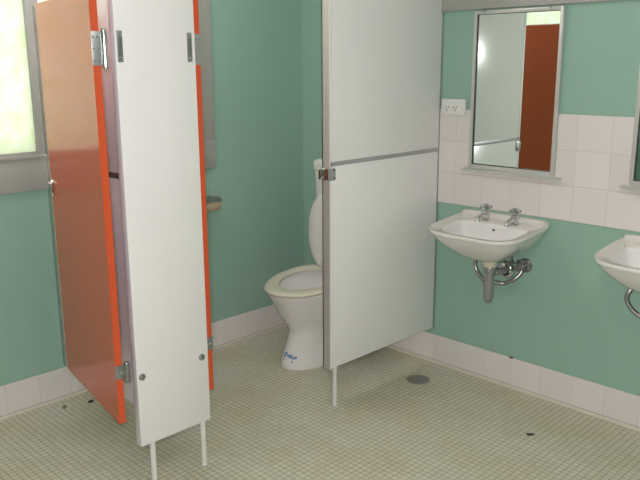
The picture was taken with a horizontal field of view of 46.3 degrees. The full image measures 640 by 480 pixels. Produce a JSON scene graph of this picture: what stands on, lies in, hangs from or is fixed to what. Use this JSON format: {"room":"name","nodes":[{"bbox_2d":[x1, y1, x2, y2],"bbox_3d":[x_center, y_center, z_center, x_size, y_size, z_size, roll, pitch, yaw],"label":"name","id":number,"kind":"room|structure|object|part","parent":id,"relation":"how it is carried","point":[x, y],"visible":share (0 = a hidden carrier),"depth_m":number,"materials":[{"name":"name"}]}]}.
{"room":"public restroom","nodes":[
{"label":"public restroom","id":0,"kind":"room"},
{"bbox_2d":[0,0,303,385],"bbox_3d":[-1.696,-0.361,2.770,4.400,2.450,0.120,-13,18,-43],"label":"wall","id":1,"kind":"structure","parent":0,"point":[256,234],"depth_m":3.95,"materials":[{"name":"green paint"}]},
{"bbox_2d":[0,0,46,161],"bbox_3d":[-1.798,-0.782,2.493,3.295,1.163,0.064,-13,18,-43],"label":"window","id":2,"kind":"structure","parent":1,"relation":"in","point":[21,125],"depth_m":3.08,"materials":[{"name":"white glass"}]},
{"bbox_3d":[-1.788,-0.221,2.618,3.295,0.014,0.044,-13,18,-43],"label":"sill","id":3,"kind":"part","parent":2,"relation":"part of","materials":[{"name":"white paint"}]},
{"bbox_2d":[32,0,133,403],"bbox_3d":[-0.841,-0.123,2.941,0.036,1.571,0.916,-13,18,-43],"label":"divider","id":4,"kind":"object","parent":1,"relation":"attached to","point":[102,10],"visible":0.2,"depth_m":2.90,"materials":[{"name":"white laminate"}]},
{"bbox_3d":[-0.841,-0.577,2.832,0.030,0.637,0.910,-13,18,-43],"label":"panel","id":5,"kind":"part","parent":4,"relation":"part of","materials":[{"name":"white laminate"}]},
{"bbox_3d":[-0.837,0.189,3.013,0.030,0.922,0.910,-13,18,-43],"label":"panel","id":6,"kind":"part","parent":4,"relation":"part of","materials":[{"name":"white laminate"}]},
{"bbox_2d":[0,0,215,194],"bbox_3d":[-1.786,-0.762,2.486,3.516,1.399,0.016,-13,18,-43],"label":"trim","id":7,"kind":"structure","parent":1,"relation":"attached to","point":[23,175],"depth_m":3.65,"materials":[{"name":"white paint"}]},
{"bbox_2d":[0,304,286,420],"bbox_3d":[-1.610,0.761,3.020,4.292,0.149,0.012,-13,18,-43],"label":"baseboard","id":8,"kind":"structure","parent":1,"relation":"attached to","point":[25,395],"depth_m":3.44,"materials":[{"name":"white tile"}]},
{"bbox_2d":[206,201,220,211],"bbox_3d":[-0.566,-0.179,3.812,0.110,0.068,0.068,-13,18,-43],"label":"toilet roll","id":9,"kind":"object","parent":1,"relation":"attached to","point":[214,206],"visible":0.45,"depth_m":3.79,"materials":[{"name":"white paper"}]},
{"bbox_2d":[206,195,221,203],"bbox_3d":[-0.570,-0.193,3.812,0.119,0.050,0.088,-13,18,-43],"label":"toilet roll holder","id":10,"kind":"object","parent":1,"relation":"attached to","point":[209,199],"visible":0.3,"depth_m":3.80,"materials":[{"name":"metal"}]},
{"bbox_2d":[0,326,639,479],"bbox_3d":[-0.213,1.195,1.693,4.500,0.100,4.355,-13,18,-43],"label":"floor","id":11,"kind":"structure","parent":0,"point":[268,420],"depth_m":3.11,"materials":[{"name":"tile"}]},
{"bbox_2d":[107,0,209,479],"bbox_3d":[-0.536,-0.117,2.560,0.303,2.060,0.042,-13,18,-43],"label":"panel","id":12,"kind":"object","parent":11,"relation":"on","point":[152,42],"visible":1,"depth_m":2.55,"materials":[{"name":"white laminate"}]},
{"bbox_2d":[35,0,130,423],"bbox_3d":[-0.861,-0.118,2.692,0.066,1.441,0.634,-9,16,-33],"label":"door","id":13,"kind":"structure","parent":12,"relation":"attached to","point":[73,51],"depth_m":2.61,"materials":[{"name":"orange laminate"}]},
{"bbox_3d":[-0.625,-0.605,2.337,0.019,0.096,0.004,-13,18,-43],"label":"fixing plate","id":14,"kind":"part","parent":12,"relation":"part of","materials":[{"name":"metal"}]},
{"bbox_3d":[-0.603,0.810,2.713,0.023,0.186,0.023,-13,18,-43],"label":"leg","id":15,"kind":"part","parent":12,"relation":"part of","materials":[{"name":"white metal"}]},
{"bbox_3d":[-0.439,-0.648,2.517,0.019,0.096,0.004,-13,18,-43],"label":"fixing plate","id":16,"kind":"part","parent":12,"relation":"part of","materials":[{"name":"metal"}]},
{"bbox_2d":[193,0,213,390],"bbox_3d":[-0.640,-0.171,2.915,0.050,1.441,0.634,-13,18,-43],"label":"door","id":17,"kind":"structure","parent":12,"relation":"attached to","point":[195,2],"depth_m":2.70,"materials":[{"name":"orange laminate"}]},
{"bbox_3d":[-0.445,0.774,2.859,0.023,0.186,0.023,-13,18,-43],"label":"leg","id":18,"kind":"part","parent":12,"relation":"part of","materials":[{"name":"white metal"}]},
{"bbox_2d":[264,158,322,369],"bbox_3d":[0.001,0.113,3.843,0.677,1.016,0.434,-13,18,-43],"label":"toilet","id":19,"kind":"object","parent":11,"relation":"on","point":[296,293],"visible":0.46,"depth_m":3.77,"materials":[{"name":"white glazed ceramic"},{"name":"cream plastic"}]},
{"bbox_3d":[-0.070,0.207,3.792,0.475,0.054,0.400,-13,18,-43],"label":"seat","id":20,"kind":"part","parent":19,"relation":"part of","materials":[{"name":"beige plastic"}]},
{"bbox_3d":[-0.024,0.403,3.885,0.556,0.432,0.368,-13,18,-43],"label":"bowl","id":21,"kind":"part","parent":19,"relation":"part of","materials":[{"name":"white ceramic"}]},
{"bbox_3d":[0.061,-0.052,3.867,0.048,0.424,0.334,-13,18,-43],"label":"lid","id":22,"kind":"part","parent":19,"relation":"part of","materials":[{"name":"white plastic"}]},
{"bbox_3d":[0.171,-0.387,3.902,0.189,0.056,0.434,-13,18,-43],"label":"cistern lid","id":23,"kind":"part","parent":19,"relation":"part of","materials":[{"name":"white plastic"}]},
{"bbox_2d":[318,0,442,405],"bbox_3d":[0.286,-0.313,3.369,0.776,2.060,0.054,-13,18,-43],"label":"divider","id":24,"kind":"object","parent":11,"relation":"on","point":[382,59],"depth_m":3.32,"materials":[{"name":"white laminate"}]},
{"bbox_3d":[0.050,-0.271,3.103,0.043,0.051,0.002,-13,18,-43],"label":"keeper plate","id":25,"kind":"part","parent":24,"relation":"part of","materials":[{"name":"silver metal"}]},
{"bbox_3d":[0.066,0.653,3.353,0.021,0.190,0.021,-13,18,-43],"label":"leg","id":26,"kind":"part","parent":24,"relation":"part of","materials":[{"name":"white metal"}]},
{"bbox_3d":[0.295,0.067,3.465,0.747,0.900,0.036,-13,18,-43],"label":"panel","id":27,"kind":"part","parent":24,"relation":"part of","materials":[{"name":"white laminate"}]},
{"bbox_3d":[0.290,-0.850,3.248,0.747,0.960,0.036,-13,18,-43],"label":"panel","id":28,"kind":"part","parent":24,"relation":"part of","materials":[{"name":"white laminate"}]},
{"bbox_2d":[407,375,429,384],"bbox_3d":[0.478,0.679,3.639,0.112,0.004,0.112,-13,18,-43],"label":"floor drain","id":29,"kind":"object","parent":11,"relation":"on","point":[414,379],"visible":1,"depth_m":3.63,"materials":[{"name":"grey metal"}]},
{"bbox_2d":[302,0,639,395],"bbox_3d":[1.364,-0.405,2.885,0.100,2.450,4.275,-13,18,-43],"label":"wall","id":30,"kind":"structure","parent":0,"point":[567,315],"depth_m":3.28,"materials":[{"name":"green paint"}]},
{"bbox_2d":[441,99,466,115],"bbox_3d":[0.625,-0.622,3.499,0.017,0.074,0.133,-13,18,-43],"label":"power outlet","id":31,"kind":"object","parent":30,"relation":"attached to","point":[449,106],"visible":1,"depth_m":3.49,"materials":[{"name":"white plastic"}]},
{"bbox_2d":[444,104,450,111],"bbox_3d":[0.599,-0.620,3.517,0.003,0.039,0.039,-13,18,-43],"label":"socket","id":32,"kind":"object","parent":31,"relation":"attached to","point":[447,107],"depth_m":3.51,"materials":[{"name":"grey plastic"}]},
{"bbox_2d":[452,104,458,112],"bbox_3d":[0.631,-0.613,3.486,0.003,0.039,0.039,-13,18,-43],"label":"socket","id":33,"kind":"object","parent":31,"relation":"attached to","point":[455,107],"depth_m":3.48,"materials":[{"name":"grey plastic"}]},
{"bbox_2d":[460,101,463,113],"bbox_3d":[0.657,-0.613,3.459,0.002,0.062,0.017,-13,18,-43],"label":"switch","id":34,"kind":"object","parent":31,"relation":"attached to","point":[461,102],"depth_m":3.46,"materials":[{"name":"white plastic"}]},
{"bbox_2d":[429,203,548,302],"bbox_3d":[0.727,0.082,3.322,0.362,0.447,0.456,-13,18,-43],"label":"washbasin","id":35,"kind":"object","parent":30,"relation":"attached to","point":[486,236],"visible":1,"depth_m":3.33,"materials":[{"name":"white glazed ceramic"},{"name":"chrome"}]},
{"bbox_2d":[475,203,491,221],"bbox_3d":[0.738,-0.124,3.394,0.104,0.079,0.050,-13,18,-43],"label":"tap","id":36,"kind":"object","parent":35,"relation":"on","point":[485,216],"depth_m":3.40,"materials":[{"name":"silver metal"}]},
{"bbox_3d":[0.727,0.005,3.304,0.362,0.187,0.456,-13,18,-43],"label":"bowl","id":37,"kind":"part","parent":35,"relation":"part of","materials":[{"name":"white ceramic"}]},
{"bbox_2d":[504,208,521,226],"bbox_3d":[0.844,-0.100,3.291,0.104,0.079,0.050,-13,18,-43],"label":"tap","id":38,"kind":"object","parent":35,"relation":"on","point":[515,220],"depth_m":3.29,"materials":[{"name":"silver metal"}]},
{"bbox_3d":[0.888,0.123,3.340,0.020,0.038,0.037,-13,18,-43],"label":"valve handle","id":39,"kind":"part","parent":35,"relation":"part of","materials":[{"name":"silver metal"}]},
{"bbox_2d":[460,5,565,180],"bbox_3d":[0.840,-0.639,3.257,0.040,0.715,0.490,-13,18,-43],"label":"wall mirror","id":40,"kind":"object","parent":30,"relation":"attached to","point":[517,60],"visible":1,"depth_m":3.26,"materials":[{"name":"silver metal"}]},
{"bbox_2d":[460,167,561,180],"bbox_3d":[0.842,-0.296,3.338,0.040,0.010,0.490,-13,18,-43],"label":"shelf","id":41,"kind":"object","parent":40,"relation":"attached to","point":[536,174],"depth_m":3.31,"materials":[{"name":"grey"}]},
{"bbox_2d":[386,331,639,431],"bbox_3d":[1.340,0.727,3.101,0.012,0.149,4.047,-13,18,-43],"label":"baseboard","id":42,"kind":"structure","parent":30,"relation":"attached to","point":[603,402],"depth_m":3.46,"materials":[{"name":"white tile"}]},
{"bbox_2d":[442,0,622,11],"bbox_3d":[1.593,-0.907,2.439,0.022,0.169,2.898,-13,18,-43],"label":"trim","id":43,"kind":"structure","parent":30,"relation":"attached to","point":[447,5],"depth_m":3.24,"materials":[{"name":"white paint"}]},
{"bbox_2d":[438,108,639,231],"bbox_3d":[1.496,-0.201,2.721,0.006,0.450,2.600,-13,18,-43],"label":"tile backsplash","id":44,"kind":"structure","parent":30,"relation":"attached to","point":[593,154],"depth_m":3.15,"materials":[{"name":"white tile"}]},
{"bbox_2d":[594,234,639,317],"bbox_3d":[1.271,0.204,2.791,0.362,0.447,0.456,-13,18,-43],"label":"washbasin","id":45,"kind":"object","parent":30,"relation":"attached to","point":[620,259],"visible":1,"depth_m":2.88,"materials":[{"name":"white glazed ceramic"},{"name":"chrome"}]},
{"bbox_2d":[619,65,639,189],"bbox_3d":[1.374,-0.519,2.736,0.040,0.715,0.490,-13,18,-43],"label":"wall mirror","id":46,"kind":"object","parent":30,"relation":"attached to","point":[634,177],"visible":1,"depth_m":2.93,"materials":[{"name":"silver metal"}]},
{"bbox_2d":[619,184,639,189],"bbox_3d":[1.375,-0.176,2.817,0.040,0.010,0.490,-13,18,-43],"label":"shelf","id":47,"kind":"object","parent":46,"relation":"attached to","point":[631,186],"depth_m":2.95,"materials":[{"name":"grey"}]}
]}

